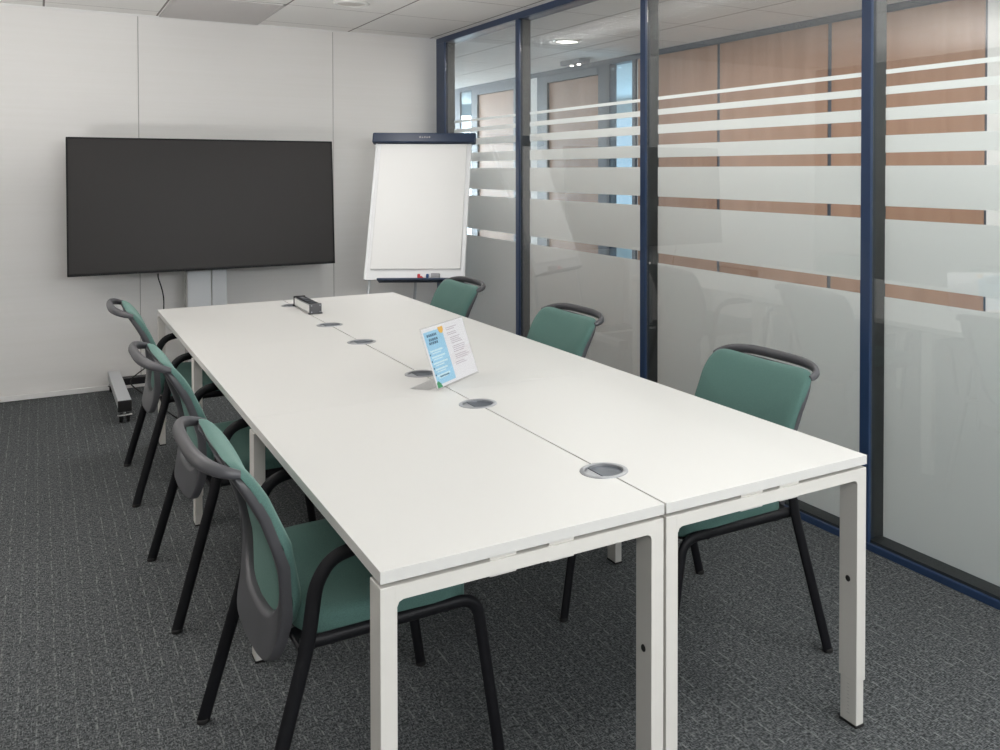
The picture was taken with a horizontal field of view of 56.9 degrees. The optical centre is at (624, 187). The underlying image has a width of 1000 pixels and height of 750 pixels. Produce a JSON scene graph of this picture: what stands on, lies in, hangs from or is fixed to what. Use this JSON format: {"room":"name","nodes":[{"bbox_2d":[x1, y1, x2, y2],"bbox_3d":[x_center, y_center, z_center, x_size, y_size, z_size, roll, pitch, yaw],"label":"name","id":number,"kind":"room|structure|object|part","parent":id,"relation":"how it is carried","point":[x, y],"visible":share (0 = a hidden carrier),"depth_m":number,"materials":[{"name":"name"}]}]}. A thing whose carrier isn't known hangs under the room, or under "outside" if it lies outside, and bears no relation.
{"room":"meeting room","nodes":[
{"label":"meeting room","id":0,"kind":"room"},
{"bbox_2d":[0,5,436,396],"bbox_3d":[-3.350,0.091,6.401,4.485,2.586,0.100,-1,1,-33],"label":"wall","id":1,"kind":"structure","parent":0,"point":[64,73],"depth_m":6.34,"materials":[{"name":"grey paint"}]},
{"bbox_2d":[0,383,144,402],"bbox_3d":[-3.339,1.368,6.369,4.245,0.034,0.018,-1,1,-33],"label":"baseboard","id":2,"kind":"structure","parent":1,"relation":"attached to","point":[105,387],"depth_m":6.08,"materials":[{"name":"white"}]},
{"bbox_2d":[436,0,597,44],"bbox_3d":[0.945,-1.126,3.704,0.114,0.045,9.045,-1,1,-33],"label":"trim","id":3,"kind":"structure","parent":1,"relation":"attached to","point":[555,6],"depth_m":6.31,"materials":[{"name":"blue paint"}]},
{"bbox_2d":[0,0,907,88],"bbox_3d":[-1.896,-1.234,5.831,6.337,0.112,15.900,-1,1,-33],"label":"ceiling","id":4,"kind":"structure","parent":0,"point":[606,29],"depth_m":6.54,"materials":[{"name":"tile"}]},
{"bbox_2d":[159,0,285,24],"bbox_3d":[-2.726,-1.192,6.130,0.650,0.010,0.920,-1,1,-33],"label":"ceiling vent","id":5,"kind":"object","parent":4,"relation":"in","point":[229,11],"visible":1,"depth_m":6.11,"materials":[{"name":"grey"}]},
{"bbox_2d":[333,0,369,7],"bbox_3d":[-1.761,-1.182,5.859,0.230,0.015,0.230,-1,1,-33],"label":"recessed light","id":6,"kind":"object","parent":4,"relation":"in","point":[341,3],"visible":1,"depth_m":5.86,"materials":[{"name":"white plastic"}]},
{"bbox_2d":[338,2,364,6],"bbox_3d":[-1.761,-1.186,5.859,0.171,0.007,0.171,-1,1,-33],"label":"diffuser","id":7,"kind":"object","parent":6,"relation":"attached to","point":[341,4],"depth_m":5.89,"materials":[{"name":"grey plastic"}]},
{"bbox_2d":[553,39,580,43],"bbox_3d":[-0.481,-1.213,7.552,0.230,0.015,0.230,-1,1,-33],"label":"recessed light","id":8,"kind":"object","parent":4,"relation":"in","point":[558,41],"visible":1,"depth_m":7.56,"materials":[{"name":"white plastic"}]},
{"bbox_2d":[557,41,575,42],"bbox_3d":[-0.481,-1.217,7.552,0.171,0.007,0.171,-1,1,-33],"label":"diffuser","id":9,"kind":"object","parent":8,"relation":"attached to","point":[557,41],"depth_m":7.58,"materials":[{"name":"white plastic"}]},
{"bbox_2d":[560,58,589,66],"bbox_3d":[-0.490,-1.218,8.878,0.120,0.055,0.380,-1,1,-33],"label":"emergency light","id":10,"kind":"object","parent":4,"relation":"attached to","point":[578,61],"visible":1,"depth_m":8.79,"materials":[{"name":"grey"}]},
{"bbox_2d":[436,19,530,337],"bbox_3d":[-1.101,0.092,6.882,0.092,2.512,1.527,-1,1,-33],"label":"window","id":11,"kind":"structure","parent":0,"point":[492,261],"depth_m":6.63,"materials":[{"name":"clear glass"}]},
{"bbox_2d":[0,386,999,749],"bbox_3d":[-1.898,1.445,5.880,6.337,0.100,15.900,-1,1,-33],"label":"floor","id":12,"kind":"structure","parent":0,"point":[91,659],"depth_m":2.89,"materials":[{"name":"carpet"}]},
{"bbox_2d":[106,298,223,507],"bbox_3d":[-2.141,0.978,4.486,0.713,0.885,0.690,-1,1,-32],"label":"chair","id":13,"kind":"object","parent":12,"relation":"on","point":[156,384],"visible":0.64,"depth_m":4.20,"materials":[{"name":"black metal"}]},
{"bbox_3d":[-2.403,0.564,4.316,0.097,0.050,0.509,-1,1,-32],"label":"handle","id":14,"kind":"part","parent":13,"relation":"part of","materials":[{"name":"grey plastic"}]},
{"bbox_3d":[-2.330,0.808,4.366,0.146,0.494,0.514,-1,1,-32],"label":"frame","id":15,"kind":"part","parent":13,"relation":"part of","materials":[{"name":"grey plastic"}]},
{"bbox_3d":[-2.318,0.765,4.372,0.163,0.410,0.514,-1,1,-32],"label":"backrest","id":16,"kind":"part","parent":13,"relation":"part of","materials":[{"name":"green fabric"}]},
{"bbox_3d":[-2.347,1.079,4.725,0.457,0.670,0.036,-1,1,-28],"label":"leg","id":17,"kind":"part","parent":13,"relation":"part of","materials":[{"name":"black metal"}]},
{"bbox_3d":[-2.021,1.089,4.198,0.457,0.670,0.036,-1,1,-35],"label":"leg","id":18,"kind":"part","parent":13,"relation":"part of","materials":[{"name":"black metal"}]},
{"bbox_3d":[-2.088,0.942,4.518,0.424,0.074,0.588,-1,1,-32],"label":"seat","id":19,"kind":"part","parent":13,"relation":"part of","materials":[{"name":"green fabric"}]},
{"bbox_3d":[-1.900,1.187,4.296,0.505,0.467,0.024,-1,1,-32],"label":"leg","id":20,"kind":"part","parent":13,"relation":"part of","materials":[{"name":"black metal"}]},
{"bbox_2d":[108,269,226,422],"bbox_3d":[-2.744,0.690,6.127,1.253,1.400,0.975,-1,1,-33],"label":"stand","id":21,"kind":"object","parent":12,"relation":"on","point":[202,287],"visible":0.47,"depth_m":6.23,"materials":[{"name":"grey metal"}]},
{"bbox_2d":[66,137,334,276],"bbox_3d":[-2.838,0.113,6.203,1.655,0.887,0.141,-1,1,-32],"label":"television","id":22,"kind":"object","parent":21,"relation":"attached to","point":[134,205],"visible":1,"depth_m":6.13,"materials":[{"name":"black"}]},
{"bbox_2d":[130,273,177,418],"bbox_3d":[-2.570,0.988,5.542,1.498,0.824,0.371,1,1,31],"label":"power cable","id":23,"kind":"object","parent":22,"relation":"hanging from","point":[158,273],"visible":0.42,"depth_m":5.95,"materials":[{"name":"black rubber"}]},
{"bbox_2d":[128,341,316,634],"bbox_3d":[-1.426,0.999,3.376,0.713,0.885,0.690,-1,1,-34],"label":"chair","id":24,"kind":"object","parent":12,"relation":"on","point":[190,480],"visible":0.57,"depth_m":3.11,"materials":[{"name":"green fabric"}]},
{"bbox_3d":[-1.682,0.585,3.197,0.097,0.050,0.509,-1,1,-34],"label":"handle","id":25,"kind":"part","parent":24,"relation":"part of","materials":[{"name":"grey plastic"}]},
{"bbox_3d":[-1.611,0.829,3.249,0.146,0.494,0.514,-1,1,-34],"label":"frame","id":26,"kind":"part","parent":24,"relation":"part of","materials":[{"name":"grey plastic"}]},
{"bbox_3d":[-1.600,0.787,3.256,0.163,0.410,0.514,-1,1,-34],"label":"backrest","id":27,"kind":"part","parent":24,"relation":"part of","materials":[{"name":"green fabric"}]},
{"bbox_3d":[-1.640,1.101,3.607,0.457,0.670,0.036,-1,1,-30],"label":"leg","id":28,"kind":"part","parent":24,"relation":"part of","materials":[{"name":"black metal"}]},
{"bbox_3d":[-1.296,1.110,3.093,0.457,0.670,0.036,-1,1,-37],"label":"leg","id":29,"kind":"part","parent":24,"relation":"part of","materials":[{"name":"black metal"}]},
{"bbox_3d":[-1.374,0.963,3.410,0.424,0.074,0.588,-1,1,-34],"label":"seat","id":30,"kind":"part","parent":24,"relation":"part of","materials":[{"name":"green fabric"}]},
{"bbox_3d":[-1.178,1.208,3.195,0.505,0.467,0.024,-1,1,-34],"label":"leg","id":31,"kind":"part","parent":24,"relation":"part of","materials":[{"name":"black metal"}]},
{"bbox_3d":[-1.502,1.199,3.679,0.505,0.467,0.024,-1,1,-33],"label":"leg","id":32,"kind":"part","parent":24,"relation":"part of","materials":[{"name":"black metal"}]},
{"bbox_2d":[157,300,346,445],"bbox_3d":[-1.937,1.048,4.635,0.663,0.740,1.340,-1,1,-33],"label":"desk","id":33,"kind":"object","parent":12,"relation":"on","point":[201,327],"visible":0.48,"depth_m":4.53,"materials":[{"name":"grey laminate"}]},
{"bbox_3d":[-2.546,0.995,5.000,0.034,0.580,0.064,-1,1,-33],"label":"leg","id":34,"kind":"part","parent":33,"relation":"part of","materials":[{"name":"white paint"}]},
{"bbox_2d":[282,304,296,306],"bbox_3d":[-1.885,0.681,5.166,0.124,0.033,0.124,-1,1,-33],"label":"cable grommet","id":35,"kind":"object","parent":33,"relation":"attached to","point":[284,305],"visible":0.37,"depth_m":5.17,"materials":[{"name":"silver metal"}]},
{"bbox_2d":[316,322,342,326],"bbox_3d":[-1.465,0.694,4.514,0.124,0.033,0.124,-1,1,-33],"label":"cable grommet","id":36,"kind":"object","parent":33,"relation":"attached to","point":[331,324],"visible":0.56,"depth_m":4.52,"materials":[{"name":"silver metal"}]},
{"bbox_2d":[191,335,449,526],"bbox_3d":[-1.228,1.069,3.537,0.666,0.740,1.273,-1,1,-33],"label":"desk","id":37,"kind":"object","parent":12,"relation":"on","point":[270,378],"visible":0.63,"depth_m":3.43,"materials":[{"name":"grey laminate"}]},
{"bbox_3d":[-1.820,1.016,3.873,0.034,0.580,0.064,-1,1,-33],"label":"leg","id":38,"kind":"part","parent":37,"relation":"part of","materials":[{"name":"white paint"}]},
{"bbox_2d":[347,339,375,344],"bbox_3d":[-1.177,0.703,4.066,0.124,0.033,0.124,-1,1,-33],"label":"cable grommet","id":39,"kind":"object","parent":37,"relation":"attached to","point":[357,341],"visible":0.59,"depth_m":4.08,"materials":[{"name":"silver metal"}]},
{"bbox_2d":[405,370,432,377],"bbox_3d":[-0.767,0.715,3.430,0.124,0.033,0.124,-1,1,-33],"label":"cable grommet","id":40,"kind":"object","parent":37,"relation":"attached to","point":[416,373],"visible":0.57,"depth_m":3.44,"materials":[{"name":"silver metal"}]},
{"bbox_2d":[173,416,504,749],"bbox_3d":[-0.753,1.019,2.339,0.713,0.885,0.690,-1,1,-33],"label":"chair","id":41,"kind":"object","parent":12,"relation":"on","point":[305,577],"visible":0.78,"depth_m":2.16,"materials":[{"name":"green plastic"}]},
{"bbox_3d":[-1.012,0.605,2.165,0.097,0.050,0.509,-1,1,-33],"label":"handle","id":42,"kind":"part","parent":41,"relation":"part of","materials":[{"name":"grey plastic"}]},
{"bbox_3d":[-0.963,1.120,2.575,0.457,0.670,0.036,-1,1,-29],"label":"leg","id":43,"kind":"part","parent":41,"relation":"part of","materials":[{"name":"black metal"}]},
{"bbox_3d":[-0.940,0.849,2.216,0.146,0.494,0.514,-1,1,-33],"label":"frame","id":44,"kind":"part","parent":41,"relation":"part of","materials":[{"name":"grey plastic"}]},
{"bbox_3d":[-0.928,0.806,2.222,0.163,0.410,0.514,-1,1,-33],"label":"backrest","id":45,"kind":"part","parent":41,"relation":"part of","materials":[{"name":"green fabric"}]},
{"bbox_3d":[-0.627,1.130,2.054,0.457,0.670,0.036,-1,1,-36],"label":"leg","id":46,"kind":"part","parent":41,"relation":"part of","materials":[{"name":"black metal"}]},
{"bbox_3d":[-0.700,0.983,2.373,0.424,0.074,0.588,-1,1,-33],"label":"seat","id":47,"kind":"part","parent":41,"relation":"part of","materials":[{"name":"green fabric"}]},
{"bbox_3d":[-0.508,1.228,2.155,0.505,0.467,0.029,-1,1,-33],"label":"leg","id":48,"kind":"part","parent":41,"relation":"part of","materials":[{"name":"black metal"}]},
{"bbox_3d":[-0.824,1.218,2.644,0.505,0.467,0.024,-1,1,-32],"label":"leg","id":49,"kind":"part","parent":41,"relation":"part of","materials":[{"name":"black metal"}]},
{"bbox_2d":[284,292,477,335],"bbox_3d":[-1.375,1.042,4.997,0.663,0.740,1.340,-1,1,-33],"label":"desk","id":50,"kind":"object","parent":12,"relation":"on","point":[379,312],"visible":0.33,"depth_m":4.85,"materials":[{"name":"grey laminate"}]},
{"bbox_2d":[293,295,322,314],"bbox_3d":[-1.750,0.643,5.011,0.072,0.056,0.376,-1,1,-33],"label":"block","id":51,"kind":"object","parent":50,"relation":"on","point":[310,306],"visible":1,"depth_m":4.92,"materials":[{"name":"silver metal"}]},
{"bbox_3d":[-1.774,0.644,4.998,0.004,0.039,0.327,-1,1,-33],"label":"plate","id":52,"kind":"part","parent":51,"relation":"part of","materials":[{"name":"white plastic"}]},
{"bbox_3d":[-1.750,0.621,5.013,0.051,0.006,0.339,-1,1,-33],"label":"socket panel","id":53,"kind":"part","parent":51,"relation":"part of","materials":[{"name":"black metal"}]},
{"bbox_2d":[364,133,475,299],"bbox_3d":[-1.481,0.490,6.528,0.770,1.786,0.532,0,1,-2],"label":"flipchart","id":54,"kind":"object","parent":12,"relation":"on","point":[418,217],"visible":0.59,"depth_m":6.53,"materials":[{"name":"white"}]},
{"bbox_3d":[-1.798,0.577,6.484,0.066,1.600,0.468,0,1,6],"label":"leg","id":55,"kind":"part","parent":54,"relation":"part of","materials":[{"name":"silver metal"}]},
{"bbox_2d":[377,278,446,282],"bbox_3d":[-1.417,0.641,6.316,0.594,0.040,0.070,0,1,-2],"label":"tray","id":56,"kind":"object","parent":54,"relation":"on","point":[381,280],"depth_m":6.29,"materials":[{"name":"blue plastic"}]},
{"bbox_3d":[-1.546,0.574,6.750,0.154,1.596,0.020,1,1,24],"label":"leg","id":57,"kind":"part","parent":54,"relation":"part of","materials":[{"name":"silver metal"}]},
{"bbox_2d":[431,273,439,277],"bbox_3d":[-1.319,0.618,6.327,0.060,0.052,0.045,0,1,-2],"label":"eraser","id":58,"kind":"object","parent":54,"relation":"on","point":[433,275],"visible":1,"depth_m":6.32,"materials":[{"name":"grey plastic"}]},
{"bbox_2d":[249,390,663,749],"bbox_3d":[-0.535,1.089,2.461,0.666,0.740,1.286,-1,1,-33],"label":"desk","id":59,"kind":"object","parent":12,"relation":"on","point":[429,492],"visible":0.81,"depth_m":2.11,"materials":[{"name":"grey laminate"}]},
{"bbox_3d":[-1.131,1.036,2.802,0.034,0.580,0.064,-1,1,-33],"label":"leg","id":60,"kind":"part","parent":59,"relation":"part of","materials":[{"name":"white paint"}]},
{"bbox_3d":[-0.471,1.056,1.778,0.034,0.580,0.065,-1,1,-33],"label":"leg","id":61,"kind":"part","parent":59,"relation":"part of","materials":[{"name":"white paint"}]},
{"bbox_2d":[459,398,496,408],"bbox_3d":[-0.483,0.723,2.989,0.124,0.033,0.124,-1,1,-33],"label":"cable grommet","id":62,"kind":"object","parent":59,"relation":"attached to","point":[479,403],"visible":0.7,"depth_m":3.00,"materials":[{"name":"silver metal"}]},
{"bbox_2d":[580,462,627,478],"bbox_3d":[-0.054,0.736,2.322,0.124,0.033,0.124,-1,1,-33],"label":"cable grommet","id":63,"kind":"object","parent":59,"relation":"attached to","point":[601,470],"visible":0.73,"depth_m":2.33,"materials":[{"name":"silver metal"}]},
{"bbox_3d":[-0.083,0.728,2.304,0.028,0.004,0.087,-1,1,-33],"label":"lid","id":64,"kind":"part","parent":63,"relation":"part of","materials":[{"name":"silver metal"}]},
{"bbox_3d":[0.057,1.050,2.118,0.034,0.580,0.065,-1,1,-33],"label":"leg","id":65,"kind":"part","parent":59,"relation":"part of","materials":[{"name":"white paint"}]},
{"bbox_2d":[430,276,485,317],"bbox_3d":[-1.172,0.968,5.090,0.713,0.885,0.690,-1,1,-33],"label":"chair","id":66,"kind":"object","parent":12,"relation":"on","point":[453,295],"visible":0.26,"depth_m":5.18,"materials":[{"name":"green fabric"}]},
{"bbox_3d":[-0.912,0.548,5.249,0.097,0.050,0.509,-1,1,-33],"label":"handle","id":67,"kind":"part","parent":66,"relation":"part of","materials":[{"name":"grey plastic"}]},
{"bbox_3d":[-0.985,0.793,5.207,0.146,0.494,0.514,-1,1,-33],"label":"frame","id":68,"kind":"part","parent":66,"relation":"part of","materials":[{"name":"grey plastic"}]},
{"bbox_2d":[349,322,611,390],"bbox_3d":[-0.668,1.063,3.897,0.666,0.740,1.273,-1,1,-33],"label":"desk","id":69,"kind":"object","parent":12,"relation":"on","point":[500,356],"visible":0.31,"depth_m":3.75,"materials":[{"name":"grey laminate"}]},
{"bbox_2d":[420,317,477,388],"bbox_3d":[-0.654,0.597,3.317,0.114,0.213,0.302,0,1,18],"label":"sign holder","id":70,"kind":"object","parent":69,"relation":"on","point":[447,346],"visible":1,"depth_m":3.30,"materials":[{"name":"plastic"}]},
{"bbox_2d":[527,303,603,357],"bbox_3d":[-0.484,0.989,3.999,0.713,0.885,0.690,-1,1,-33],"label":"chair","id":71,"kind":"object","parent":12,"relation":"on","point":[571,332],"visible":0.21,"depth_m":4.09,"materials":[{"name":"green fabric"}]},
{"bbox_3d":[-0.225,0.569,4.158,0.097,0.050,0.509,-1,1,-33],"label":"handle","id":72,"kind":"part","parent":71,"relation":"part of","materials":[{"name":"grey plastic"}]},
{"bbox_3d":[-0.297,0.814,4.116,0.146,0.494,0.514,-1,1,-33],"label":"frame","id":73,"kind":"part","parent":71,"relation":"part of","materials":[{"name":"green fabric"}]},
{"bbox_2d":[453,368,866,749],"bbox_3d":[0.025,1.083,2.821,0.666,0.740,1.286,-1,1,-33],"label":"desk","id":74,"kind":"object","parent":12,"relation":"on","point":[703,459],"visible":0.87,"depth_m":2.47,"materials":[{"name":"grey laminate"}]},
{"bbox_3d":[0.092,1.050,2.140,0.034,0.580,0.065,-1,1,-33],"label":"leg","id":75,"kind":"part","parent":74,"relation":"part of","materials":[{"name":"white paint"}]},
{"bbox_3d":[0.620,1.044,2.480,0.034,0.580,0.065,-1,1,-33],"label":"leg","id":76,"kind":"part","parent":74,"relation":"part of","materials":[{"name":"white paint"}]},
{"bbox_2d":[559,344,832,653],"bbox_3d":[0.238,1.008,2.980,0.713,0.885,0.690,-1,1,-33],"label":"chair","id":77,"kind":"object","parent":12,"relation":"on","point":[776,392],"visible":0.38,"depth_m":2.97,"materials":[{"name":"green fabric"}]},
{"bbox_3d":[-0.007,1.209,3.173,0.505,0.467,0.024,-1,1,-33],"label":"leg","id":78,"kind":"part","parent":77,"relation":"part of","materials":[{"name":"black metal"}]},
{"bbox_3d":[0.113,1.108,3.269,0.457,0.670,0.036,-1,1,-36],"label":"leg","id":79,"kind":"part","parent":77,"relation":"part of","materials":[{"name":"black metal"}]},
{"bbox_3d":[0.185,0.973,2.945,0.424,0.074,0.588,-1,1,-33],"label":"seat","id":80,"kind":"part","parent":77,"relation":"part of","materials":[{"name":"green fabric"}]},
{"bbox_3d":[0.309,1.218,2.683,0.505,0.467,0.029,-1,1,-33],"label":"leg","id":81,"kind":"part","parent":77,"relation":"part of","materials":[{"name":"black metal"}]},
{"bbox_3d":[0.414,0.791,3.089,0.163,0.410,0.514,-1,1,-33],"label":"backrest","id":82,"kind":"part","parent":77,"relation":"part of","materials":[{"name":"green fabric"}]},
{"bbox_3d":[0.498,0.588,3.139,0.097,0.050,0.509,-1,1,-33],"label":"handle","id":83,"kind":"part","parent":77,"relation":"part of","materials":[{"name":"grey plastic"}]},
{"bbox_3d":[0.425,0.833,3.097,0.146,0.494,0.514,-1,1,-33],"label":"frame","id":84,"kind":"part","parent":77,"relation":"part of","materials":[{"name":"grey plastic"}]},
{"bbox_3d":[0.448,1.118,2.748,0.457,0.670,0.036,-1,1,-29],"label":"leg","id":85,"kind":"part","parent":77,"relation":"part of","materials":[{"name":"black metal"}]},
{"bbox_2d":[531,78,536,244],"bbox_3d":[-1.046,0.046,10.293,0.100,2.535,0.460,-1,1,-33],"label":"wall","id":86,"kind":"structure","parent":0,"point":[534,80],"depth_m":10.14,"materials":[{"name":"white paint"}]},
{"bbox_2d":[472,82,515,241],"bbox_3d":[-1.565,0.032,11.035,0.149,2.535,1.350,-1,1,-33],"label":"door","id":87,"kind":"structure","parent":86,"relation":"in","point":[497,100],"depth_m":11.04,"materials":[{"name":"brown wood"}]},
{"bbox_2d":[537,65,616,256],"bbox_3d":[-0.547,0.062,9.455,0.149,2.535,1.490,-1,1,-33],"label":"door","id":88,"kind":"structure","parent":86,"relation":"in","point":[588,86],"depth_m":9.37,"materials":[{"name":"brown wood"}]},
{"bbox_2d":[462,61,637,258],"bbox_3d":[0.370,-0.057,11.476,3.563,2.900,7.700,-1,1,-33],"label":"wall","id":89,"kind":"structure","parent":0,"point":[624,71],"depth_m":14.09,"materials":[{"name":"glass"}]},
{"bbox_2d":[455,90,471,194],"bbox_3d":[-2.106,0.017,11.846,0.024,2.535,0.600,-1,1,-33],"label":"window","id":90,"kind":"structure","parent":89,"relation":"in","point":[458,96],"depth_m":11.90,"materials":[{"name":"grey glass"}]},
{"bbox_2d":[607,59,636,259],"bbox_3d":[-0.031,0.078,8.625,0.024,2.535,0.503,-1,1,-33],"label":"window","id":91,"kind":"structure","parent":89,"relation":"in","point":[634,62],"depth_m":8.43,"materials":[{"name":"grey glass"}]},
{"bbox_2d":[530,0,658,382],"bbox_3d":[-0.270,0.117,5.591,0.092,2.512,1.543,-1,1,-33],"label":"glass partition","id":92,"kind":"structure","parent":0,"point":[608,285],"depth_m":5.37,"materials":[{"name":"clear glass"}]},
{"bbox_2d":[637,44,717,271],"bbox_3d":[0.473,0.051,7.934,0.100,2.455,1.169,-1,1,-33],"label":"wall panel","id":93,"kind":"object","parent":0,"point":[691,70],"visible":0.22,"depth_m":7.74,"materials":[{"name":"brown wood"}]},
{"bbox_2d":[658,73,860,516],"bbox_3d":[0.567,0.141,4.304,0.076,2.512,1.535,-1,1,-33],"label":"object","id":94,"kind":"structure","parent":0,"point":[700,311],"depth_m":4.20,"materials":[{"name":"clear glass"}]},
{"bbox_2d":[719,24,827,287],"bbox_3d":[1.133,0.071,6.909,0.100,2.455,1.200,-1,1,-33],"label":"wall panel","id":95,"kind":"object","parent":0,"point":[799,54],"visible":0.32,"depth_m":6.81,"materials":[{"name":"brown wood"}]},
{"bbox_2d":[784,500,999,609],"bbox_3d":[0.943,1.417,3.751,0.114,0.040,9.045,-1,1,-33],"label":"trim","id":96,"kind":"structure","parent":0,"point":[988,593],"depth_m":3.43,"materials":[{"name":"blue paint"}]},
{"bbox_2d":[830,0,985,310],"bbox_3d":[1.808,0.091,5.861,0.100,2.455,1.223,-1,1,-33],"label":"wall panel","id":97,"kind":"object","parent":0,"point":[955,30],"visible":0.29,"depth_m":5.69,"materials":[{"name":"brown wood"}]},
{"bbox_2d":[859,0,999,586],"bbox_3d":[1.403,0.166,2.994,0.092,2.512,1.574,-1,1,-33],"label":"glass partition","id":98,"kind":"structure","parent":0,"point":[941,475],"depth_m":3.46,"materials":[{"name":"clear glass"}]},
{"bbox_2d":[985,0,999,313],"bbox_3d":[3.588,0.158,3.097,0.100,2.586,5.320,-1,1,-33],"label":"wall","id":99,"kind":"structure","parent":0,"point":[993,68],"depth_m":5.26,"materials":[{"name":"white paint"}]},
{"bbox_2d":[455,0,987,311],"bbox_3d":[-0.041,0.051,8.727,0.106,2.586,8.120,-1,1,-33],"label":"trim","id":100,"kind":"structure","parent":99,"relation":"attached to","point":[829,20],"depth_m":6.87,"materials":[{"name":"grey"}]}
]}

